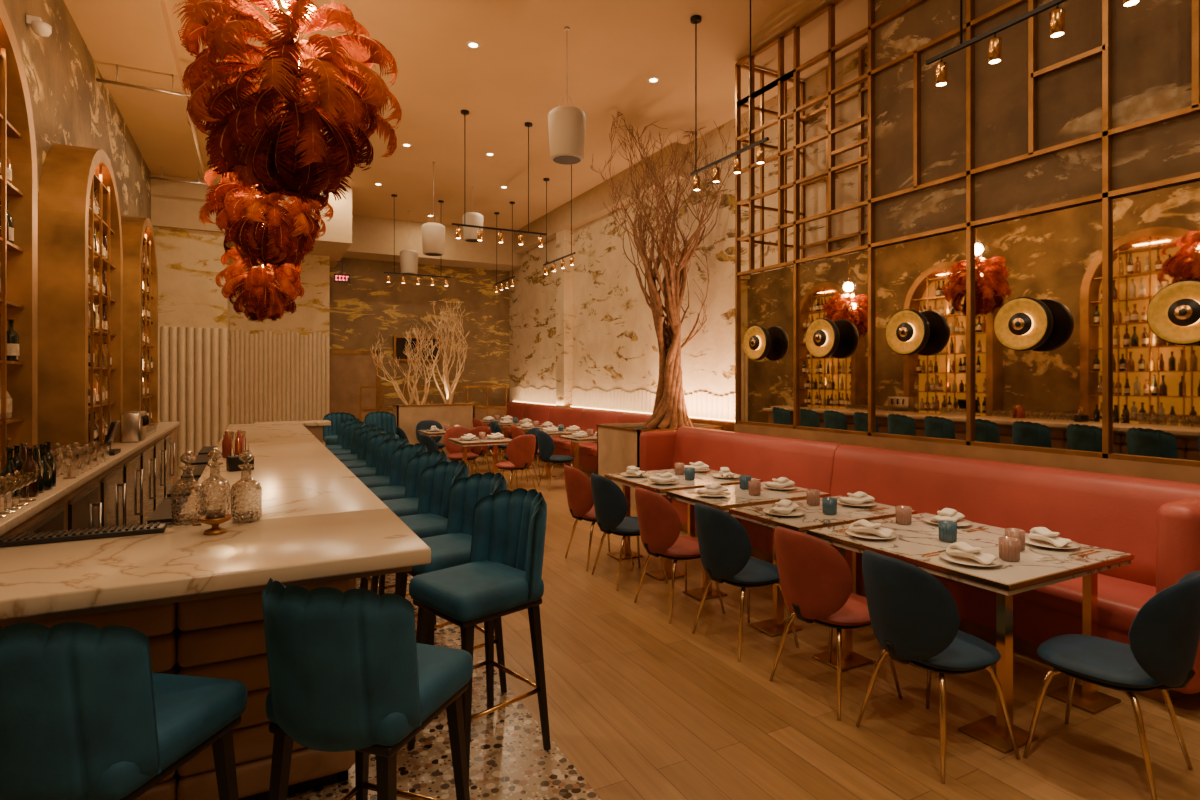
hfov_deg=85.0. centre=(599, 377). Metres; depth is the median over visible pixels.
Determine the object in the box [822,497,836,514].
candle holder
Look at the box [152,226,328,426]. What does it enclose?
wall
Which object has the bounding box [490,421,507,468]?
dining chair
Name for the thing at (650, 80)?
recessed light
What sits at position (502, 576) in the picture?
bar stool
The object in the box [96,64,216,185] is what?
track light
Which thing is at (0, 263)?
liquor bottles
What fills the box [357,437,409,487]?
bar stool
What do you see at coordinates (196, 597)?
bar counter
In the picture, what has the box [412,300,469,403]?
dried branches
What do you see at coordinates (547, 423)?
folded napkin
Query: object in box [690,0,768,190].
track light
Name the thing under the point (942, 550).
cutlery
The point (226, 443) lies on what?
bottles
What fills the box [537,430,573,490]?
dining chair
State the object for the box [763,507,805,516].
dinner plate
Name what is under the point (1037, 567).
dining table
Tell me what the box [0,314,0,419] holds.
liquor bottles
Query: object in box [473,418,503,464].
dining chair
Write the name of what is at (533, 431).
dining chair
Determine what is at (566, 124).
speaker
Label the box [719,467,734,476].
folded napkin
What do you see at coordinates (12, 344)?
liquor bottles
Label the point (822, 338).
wall sconce
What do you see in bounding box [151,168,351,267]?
bulkhead
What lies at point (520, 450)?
dining chair
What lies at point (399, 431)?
dining chair
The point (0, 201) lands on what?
liquor bottles
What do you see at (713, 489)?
folded napkin
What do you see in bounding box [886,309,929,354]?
wall sconce
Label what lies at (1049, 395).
wall mirror
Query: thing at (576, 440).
dining table
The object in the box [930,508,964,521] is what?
folded napkin
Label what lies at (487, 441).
dining table
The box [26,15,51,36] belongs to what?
security camera
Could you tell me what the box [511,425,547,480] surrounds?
dining chair
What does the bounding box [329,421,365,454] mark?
bar stool
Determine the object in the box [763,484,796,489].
dinner plate
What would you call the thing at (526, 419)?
folded napkin
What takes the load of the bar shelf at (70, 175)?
on the bar cabinet
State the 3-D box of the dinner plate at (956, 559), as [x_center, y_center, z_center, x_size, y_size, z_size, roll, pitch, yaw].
[1.809,0.888,3.195,0.274,0.021,0.274,0,0,-28]
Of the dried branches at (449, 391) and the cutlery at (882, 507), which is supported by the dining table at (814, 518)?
the cutlery at (882, 507)
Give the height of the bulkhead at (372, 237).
0.800 m
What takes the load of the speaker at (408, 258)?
hanging from the ceiling
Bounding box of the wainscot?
[510,386,734,420]
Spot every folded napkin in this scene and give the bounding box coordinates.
[460,433,475,438]
[487,432,503,437]
[500,419,511,422]
[519,418,531,421]
[520,422,532,426]
[542,421,552,425]
[543,426,557,430]
[566,425,579,429]
[571,431,586,435]
[626,466,644,475]
[649,472,678,482]
[684,461,708,469]
[697,483,727,494]
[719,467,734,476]
[765,477,794,487]
[769,499,798,513]
[838,491,874,504]
[849,519,893,537]
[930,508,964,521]
[946,542,996,564]
[1028,527,1071,547]
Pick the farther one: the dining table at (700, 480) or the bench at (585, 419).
the bench at (585, 419)
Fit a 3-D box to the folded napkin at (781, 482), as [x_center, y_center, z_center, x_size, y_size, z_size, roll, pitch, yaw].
[1.460,0.849,5.314,0.247,0.078,0.124,0,0,-26]
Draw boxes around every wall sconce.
[743,325,770,359]
[805,318,839,357]
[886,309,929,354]
[994,297,1052,350]
[1146,280,1199,344]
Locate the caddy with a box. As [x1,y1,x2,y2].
[226,438,253,471]
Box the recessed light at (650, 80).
[648,77,658,82]
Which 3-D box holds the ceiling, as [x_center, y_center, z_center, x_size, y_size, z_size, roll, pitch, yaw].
[-1.456,-3.600,7.372,7.700,0.100,18.000,0,0,-28]
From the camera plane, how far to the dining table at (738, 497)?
4.96 m
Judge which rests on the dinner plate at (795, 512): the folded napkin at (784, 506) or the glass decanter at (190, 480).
the folded napkin at (784, 506)
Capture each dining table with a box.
[418,429,459,461]
[448,437,511,473]
[481,419,519,456]
[498,422,540,461]
[510,425,564,468]
[538,429,586,477]
[559,434,596,468]
[604,469,761,580]
[666,481,830,600]
[729,496,916,636]
[807,513,1133,753]
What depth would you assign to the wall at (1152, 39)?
4.64 m
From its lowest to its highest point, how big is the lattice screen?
4.037 m
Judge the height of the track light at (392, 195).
1.700 m
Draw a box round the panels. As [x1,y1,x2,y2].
[158,326,329,476]
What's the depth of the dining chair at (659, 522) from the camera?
4.50 m
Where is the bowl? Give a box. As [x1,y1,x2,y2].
[191,511,231,534]
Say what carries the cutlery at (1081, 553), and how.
on the dining table at (1037, 567)
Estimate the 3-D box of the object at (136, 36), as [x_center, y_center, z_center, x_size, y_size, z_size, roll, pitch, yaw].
[-3.630,-3.450,4.473,0.750,0.200,14.500,0,0,-28]
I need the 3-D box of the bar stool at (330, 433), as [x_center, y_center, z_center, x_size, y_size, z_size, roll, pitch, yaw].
[-3.945,1.091,9.948,0.477,1.121,0.569,0,0,-28]
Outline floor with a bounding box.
[177,449,1199,799]
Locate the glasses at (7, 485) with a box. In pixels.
[0,469,40,517]
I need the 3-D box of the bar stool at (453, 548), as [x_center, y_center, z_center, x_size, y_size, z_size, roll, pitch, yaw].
[-0.769,1.091,3.504,0.569,1.121,0.477,0,0,-39]
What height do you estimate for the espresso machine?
0.299 m
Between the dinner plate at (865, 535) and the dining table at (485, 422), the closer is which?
the dinner plate at (865, 535)
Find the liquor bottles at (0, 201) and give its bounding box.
[0,201,0,236]
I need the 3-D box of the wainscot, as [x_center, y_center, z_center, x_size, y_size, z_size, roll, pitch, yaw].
[0.037,0.475,12.330,0.033,0.549,10.080,0,0,-28]
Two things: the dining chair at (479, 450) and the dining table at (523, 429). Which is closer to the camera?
the dining chair at (479, 450)
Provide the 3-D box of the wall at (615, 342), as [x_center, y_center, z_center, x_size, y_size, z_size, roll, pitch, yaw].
[1.861,-0.950,9.121,0.200,5.200,18.000,0,0,-28]
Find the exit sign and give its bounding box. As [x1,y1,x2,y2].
[334,261,349,282]
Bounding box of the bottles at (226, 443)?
[222,430,243,457]
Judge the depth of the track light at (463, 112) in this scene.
8.92 m
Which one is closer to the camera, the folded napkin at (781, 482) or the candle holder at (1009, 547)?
the candle holder at (1009, 547)
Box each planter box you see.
[392,403,474,463]
[596,422,722,506]
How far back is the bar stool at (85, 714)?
1.48 m
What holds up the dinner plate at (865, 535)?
on the dining table at (1037, 567)
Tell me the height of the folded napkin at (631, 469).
0.078 m
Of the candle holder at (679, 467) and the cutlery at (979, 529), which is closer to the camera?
the cutlery at (979, 529)
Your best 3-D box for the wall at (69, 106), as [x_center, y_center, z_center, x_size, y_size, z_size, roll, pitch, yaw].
[-4.773,-0.950,5.623,0.200,5.200,18.000,0,0,-28]
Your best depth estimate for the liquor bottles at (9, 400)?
3.85 m
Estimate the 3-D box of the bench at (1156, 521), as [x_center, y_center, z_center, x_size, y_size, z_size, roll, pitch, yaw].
[1.962,1.123,5.692,0.820,1.055,5.360,0,0,-28]
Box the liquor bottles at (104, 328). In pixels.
[88,258,110,331]
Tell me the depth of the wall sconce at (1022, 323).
4.47 m
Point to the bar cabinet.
(125, 489)
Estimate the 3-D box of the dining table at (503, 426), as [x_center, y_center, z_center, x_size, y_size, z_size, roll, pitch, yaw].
[-1.667,1.275,13.026,0.808,0.750,0.668,0,0,-28]
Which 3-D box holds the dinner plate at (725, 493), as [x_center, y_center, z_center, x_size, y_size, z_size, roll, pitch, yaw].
[0.859,0.888,4.997,0.274,0.021,0.274,0,0,-28]
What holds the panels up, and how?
attached to the wall at (189, 263)
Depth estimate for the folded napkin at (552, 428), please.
10.96 m
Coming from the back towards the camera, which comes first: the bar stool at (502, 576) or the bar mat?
the bar stool at (502, 576)
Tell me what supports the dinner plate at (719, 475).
on the dining table at (700, 480)
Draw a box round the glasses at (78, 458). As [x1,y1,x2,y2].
[53,441,109,478]
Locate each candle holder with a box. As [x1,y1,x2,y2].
[444,424,449,430]
[479,432,484,439]
[558,425,563,430]
[587,429,592,435]
[675,463,684,474]
[684,467,694,479]
[739,475,750,489]
[748,480,760,495]
[806,489,819,505]
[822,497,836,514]
[895,505,911,524]
[938,520,956,542]
[998,537,1020,561]
[1004,528,1024,551]
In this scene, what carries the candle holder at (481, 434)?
on the dining table at (487, 441)
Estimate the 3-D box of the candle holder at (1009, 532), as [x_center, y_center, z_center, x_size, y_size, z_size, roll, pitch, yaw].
[2.172,0.847,3.429,0.092,0.105,0.092,0,0,-28]
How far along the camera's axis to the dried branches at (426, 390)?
12.28 m
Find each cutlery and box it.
[784,490,805,493]
[866,507,889,510]
[922,550,945,556]
[963,527,988,532]
[1071,550,1100,556]
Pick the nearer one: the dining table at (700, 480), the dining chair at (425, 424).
the dining table at (700, 480)
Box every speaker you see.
[400,211,417,273]
[421,162,444,255]
[463,187,483,241]
[548,27,585,164]
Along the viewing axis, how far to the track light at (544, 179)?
11.22 m
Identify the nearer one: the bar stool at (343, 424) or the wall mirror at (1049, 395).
the wall mirror at (1049, 395)
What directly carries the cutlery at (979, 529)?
on the dining table at (1037, 567)
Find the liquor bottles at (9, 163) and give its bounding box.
[7,156,11,183]
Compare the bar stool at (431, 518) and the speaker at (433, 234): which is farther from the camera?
the speaker at (433, 234)
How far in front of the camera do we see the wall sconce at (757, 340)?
6.85 m
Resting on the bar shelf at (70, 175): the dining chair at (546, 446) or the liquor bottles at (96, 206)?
the liquor bottles at (96, 206)
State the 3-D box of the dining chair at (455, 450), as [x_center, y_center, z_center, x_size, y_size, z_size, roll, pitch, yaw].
[-2.148,1.211,10.187,0.506,0.882,0.561,0,0,-28]
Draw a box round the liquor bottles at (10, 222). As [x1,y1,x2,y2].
[7,201,13,243]
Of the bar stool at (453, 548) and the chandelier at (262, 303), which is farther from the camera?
the chandelier at (262, 303)
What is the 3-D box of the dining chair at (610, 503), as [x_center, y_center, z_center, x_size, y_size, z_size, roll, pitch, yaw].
[0.199,1.211,5.365,0.561,0.882,0.506,0,0,-25]
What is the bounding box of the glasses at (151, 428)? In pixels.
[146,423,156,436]
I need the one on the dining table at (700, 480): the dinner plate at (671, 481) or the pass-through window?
the dinner plate at (671, 481)
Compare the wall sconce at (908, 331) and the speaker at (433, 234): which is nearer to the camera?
the wall sconce at (908, 331)
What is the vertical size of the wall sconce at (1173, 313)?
0.370 m
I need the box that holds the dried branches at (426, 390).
[370,326,440,404]
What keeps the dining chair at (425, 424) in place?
on the floor
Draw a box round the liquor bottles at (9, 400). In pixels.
[7,391,11,418]
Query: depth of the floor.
3.17 m
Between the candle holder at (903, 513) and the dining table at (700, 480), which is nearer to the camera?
the candle holder at (903, 513)
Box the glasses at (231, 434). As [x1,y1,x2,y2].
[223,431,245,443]
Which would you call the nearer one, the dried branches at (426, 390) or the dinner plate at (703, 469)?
the dinner plate at (703, 469)
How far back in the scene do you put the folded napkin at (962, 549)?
3.16 m
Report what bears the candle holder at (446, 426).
on the dining table at (431, 434)
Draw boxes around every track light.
[96,64,216,185]
[384,194,450,285]
[452,110,546,246]
[494,201,514,291]
[543,165,575,274]
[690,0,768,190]
[926,0,1139,86]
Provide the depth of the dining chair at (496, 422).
11.51 m
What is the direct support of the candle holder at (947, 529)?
on the dining table at (1037, 567)
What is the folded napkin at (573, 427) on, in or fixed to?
on the dinner plate
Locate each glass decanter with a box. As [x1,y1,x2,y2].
[171,451,204,525]
[199,448,229,515]
[230,450,261,522]
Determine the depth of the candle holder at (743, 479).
5.28 m
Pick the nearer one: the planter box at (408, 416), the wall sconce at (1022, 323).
the wall sconce at (1022, 323)
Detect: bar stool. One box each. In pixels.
[0,622,246,799]
[262,578,472,799]
[323,412,354,444]
[324,418,359,449]
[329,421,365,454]
[335,424,376,460]
[341,428,385,468]
[349,432,395,476]
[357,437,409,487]
[360,451,447,595]
[364,411,398,438]
[365,443,426,588]
[371,460,468,632]
[397,472,506,692]
[407,488,550,779]
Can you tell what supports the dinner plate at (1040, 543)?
on the dining table at (1037, 567)
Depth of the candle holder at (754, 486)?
5.00 m
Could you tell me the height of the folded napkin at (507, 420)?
0.078 m
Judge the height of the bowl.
0.080 m
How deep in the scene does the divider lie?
14.38 m
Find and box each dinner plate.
[620,472,649,476]
[648,480,679,484]
[694,491,730,497]
[695,468,709,471]
[712,473,739,478]
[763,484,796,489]
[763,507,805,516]
[837,499,877,506]
[845,529,896,539]
[923,516,972,526]
[939,551,1003,566]
[1025,536,1080,548]
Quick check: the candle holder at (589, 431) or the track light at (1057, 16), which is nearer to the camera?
the track light at (1057, 16)
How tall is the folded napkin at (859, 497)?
0.078 m
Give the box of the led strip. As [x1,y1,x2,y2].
[512,401,734,431]
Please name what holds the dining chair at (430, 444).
on the floor
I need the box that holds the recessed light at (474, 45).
[467,41,479,48]
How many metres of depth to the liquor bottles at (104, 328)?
6.11 m
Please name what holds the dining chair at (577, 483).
on the floor
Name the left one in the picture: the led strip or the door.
the door
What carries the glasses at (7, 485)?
on the bar cabinet
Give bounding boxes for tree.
[590,111,748,428]
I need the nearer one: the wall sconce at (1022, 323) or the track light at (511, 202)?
the wall sconce at (1022, 323)
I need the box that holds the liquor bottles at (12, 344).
[7,319,18,360]
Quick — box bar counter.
[0,420,430,799]
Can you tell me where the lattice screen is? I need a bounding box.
[735,0,1199,466]
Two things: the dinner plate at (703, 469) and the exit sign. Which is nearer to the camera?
the dinner plate at (703, 469)
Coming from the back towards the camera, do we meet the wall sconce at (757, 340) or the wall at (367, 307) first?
the wall at (367, 307)
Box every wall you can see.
[2,0,150,220]
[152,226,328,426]
[329,258,508,408]
[509,46,867,401]
[875,0,1199,248]
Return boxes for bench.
[507,402,651,473]
[640,426,1199,703]
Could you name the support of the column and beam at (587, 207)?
attached to the wall at (615, 342)
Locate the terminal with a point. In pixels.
(110, 435)
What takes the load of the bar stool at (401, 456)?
on the floor
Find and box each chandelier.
[171,0,401,215]
[199,14,333,270]
[215,65,304,322]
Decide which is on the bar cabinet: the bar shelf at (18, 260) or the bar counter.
the bar shelf at (18, 260)
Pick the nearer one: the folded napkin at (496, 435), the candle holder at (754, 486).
the candle holder at (754, 486)
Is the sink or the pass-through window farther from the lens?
the pass-through window
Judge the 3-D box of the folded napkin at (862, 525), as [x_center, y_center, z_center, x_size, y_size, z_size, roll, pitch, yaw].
[1.536,0.849,3.712,0.247,0.078,0.124,0,0,39]
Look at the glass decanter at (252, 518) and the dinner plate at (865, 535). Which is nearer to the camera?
the glass decanter at (252, 518)
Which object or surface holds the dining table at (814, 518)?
on the floor
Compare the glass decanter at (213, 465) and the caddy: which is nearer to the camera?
the glass decanter at (213, 465)
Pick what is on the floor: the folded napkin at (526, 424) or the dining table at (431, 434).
the dining table at (431, 434)
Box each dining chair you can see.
[396,426,406,438]
[416,420,444,451]
[419,434,452,461]
[444,426,478,473]
[466,426,490,472]
[472,421,498,471]
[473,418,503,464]
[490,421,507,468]
[496,434,535,489]
[502,427,539,488]
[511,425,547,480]
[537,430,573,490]
[564,465,633,571]
[591,473,667,590]
[634,487,724,623]
[692,503,798,661]
[769,527,902,720]
[856,550,1020,783]
[1023,571,1199,799]
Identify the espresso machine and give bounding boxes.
[121,411,148,442]
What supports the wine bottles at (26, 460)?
on the bar cabinet
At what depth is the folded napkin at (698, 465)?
6.30 m
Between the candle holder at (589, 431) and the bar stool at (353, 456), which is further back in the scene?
the candle holder at (589, 431)
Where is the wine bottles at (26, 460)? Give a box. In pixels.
[0,441,55,497]
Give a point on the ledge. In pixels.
(1178, 473)
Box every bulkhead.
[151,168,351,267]
[342,215,521,270]
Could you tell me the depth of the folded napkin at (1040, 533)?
3.48 m
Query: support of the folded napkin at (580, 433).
on the dinner plate
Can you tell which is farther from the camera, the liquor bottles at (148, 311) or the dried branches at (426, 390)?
the dried branches at (426, 390)
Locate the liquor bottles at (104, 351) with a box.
[88,336,111,443]
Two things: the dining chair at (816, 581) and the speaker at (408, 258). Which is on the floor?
the dining chair at (816, 581)
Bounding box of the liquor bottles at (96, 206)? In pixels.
[88,189,106,259]
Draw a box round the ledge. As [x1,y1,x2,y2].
[734,423,1199,483]
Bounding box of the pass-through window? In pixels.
[393,336,440,361]
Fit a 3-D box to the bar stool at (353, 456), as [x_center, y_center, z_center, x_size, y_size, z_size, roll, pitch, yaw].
[-2.788,1.091,7.342,0.569,1.121,0.477,0,0,-35]
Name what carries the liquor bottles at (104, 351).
on the bar shelf at (70, 175)
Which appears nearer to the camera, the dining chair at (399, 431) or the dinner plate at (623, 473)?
the dinner plate at (623, 473)
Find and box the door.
[330,350,379,419]
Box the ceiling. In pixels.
[164,0,867,231]
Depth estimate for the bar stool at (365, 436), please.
6.98 m
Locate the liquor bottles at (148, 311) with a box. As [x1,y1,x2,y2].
[143,245,152,420]
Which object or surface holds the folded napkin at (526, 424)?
on the dinner plate
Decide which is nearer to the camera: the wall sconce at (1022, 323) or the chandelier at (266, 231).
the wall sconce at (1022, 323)
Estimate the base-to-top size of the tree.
4.252 m
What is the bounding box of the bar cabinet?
[0,422,179,536]
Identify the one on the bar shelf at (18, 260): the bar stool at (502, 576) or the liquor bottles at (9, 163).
the liquor bottles at (9, 163)
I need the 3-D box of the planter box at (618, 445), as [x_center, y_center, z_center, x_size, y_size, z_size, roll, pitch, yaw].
[0.816,1.155,9.152,1.360,0.990,1.150,0,0,-28]
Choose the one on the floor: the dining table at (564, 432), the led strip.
the dining table at (564, 432)
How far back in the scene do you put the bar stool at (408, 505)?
4.76 m
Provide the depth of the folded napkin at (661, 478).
5.57 m
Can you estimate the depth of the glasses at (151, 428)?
7.53 m
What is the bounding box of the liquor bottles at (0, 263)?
[0,263,0,298]
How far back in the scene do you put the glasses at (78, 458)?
4.66 m
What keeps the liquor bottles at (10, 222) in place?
on the bar shelf at (18, 260)
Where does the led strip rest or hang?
attached to the wall at (615, 342)
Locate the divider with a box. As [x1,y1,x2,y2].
[360,386,506,429]
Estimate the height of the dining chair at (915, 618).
0.882 m
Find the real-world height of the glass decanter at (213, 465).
0.288 m
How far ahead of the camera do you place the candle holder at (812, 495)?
4.61 m
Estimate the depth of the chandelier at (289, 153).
2.76 m
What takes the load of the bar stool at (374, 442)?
on the floor
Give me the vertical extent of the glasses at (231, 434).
0.100 m
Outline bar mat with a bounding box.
[0,522,166,547]
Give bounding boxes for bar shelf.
[0,0,37,470]
[38,144,122,457]
[120,215,157,423]
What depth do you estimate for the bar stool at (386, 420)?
10.40 m
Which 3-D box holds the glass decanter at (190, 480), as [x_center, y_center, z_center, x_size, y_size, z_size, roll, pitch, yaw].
[-1.644,0.435,2.615,0.114,0.288,0.114,0,0,-37]
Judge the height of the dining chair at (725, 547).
0.882 m
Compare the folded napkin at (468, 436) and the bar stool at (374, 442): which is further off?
the folded napkin at (468, 436)
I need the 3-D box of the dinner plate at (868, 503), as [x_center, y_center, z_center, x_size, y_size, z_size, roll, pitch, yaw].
[1.817,0.888,4.638,0.274,0.021,0.274,0,0,-28]
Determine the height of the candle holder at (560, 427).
0.105 m
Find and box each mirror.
[739,181,1199,460]
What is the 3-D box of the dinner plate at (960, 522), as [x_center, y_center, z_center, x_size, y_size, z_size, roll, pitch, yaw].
[2.137,0.888,4.029,0.274,0.021,0.274,0,0,-28]
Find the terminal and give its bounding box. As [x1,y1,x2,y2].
[97,419,120,455]
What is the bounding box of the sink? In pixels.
[146,446,216,527]
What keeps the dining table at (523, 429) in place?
on the floor
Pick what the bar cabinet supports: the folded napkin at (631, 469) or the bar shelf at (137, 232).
the bar shelf at (137, 232)
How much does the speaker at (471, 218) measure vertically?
0.992 m
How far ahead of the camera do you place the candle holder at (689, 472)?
5.75 m
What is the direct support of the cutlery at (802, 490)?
on the dining table at (738, 497)
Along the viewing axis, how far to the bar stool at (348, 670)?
1.72 m
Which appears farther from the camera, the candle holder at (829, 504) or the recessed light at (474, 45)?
the recessed light at (474, 45)
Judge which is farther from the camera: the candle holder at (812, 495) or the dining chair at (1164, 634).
the candle holder at (812, 495)

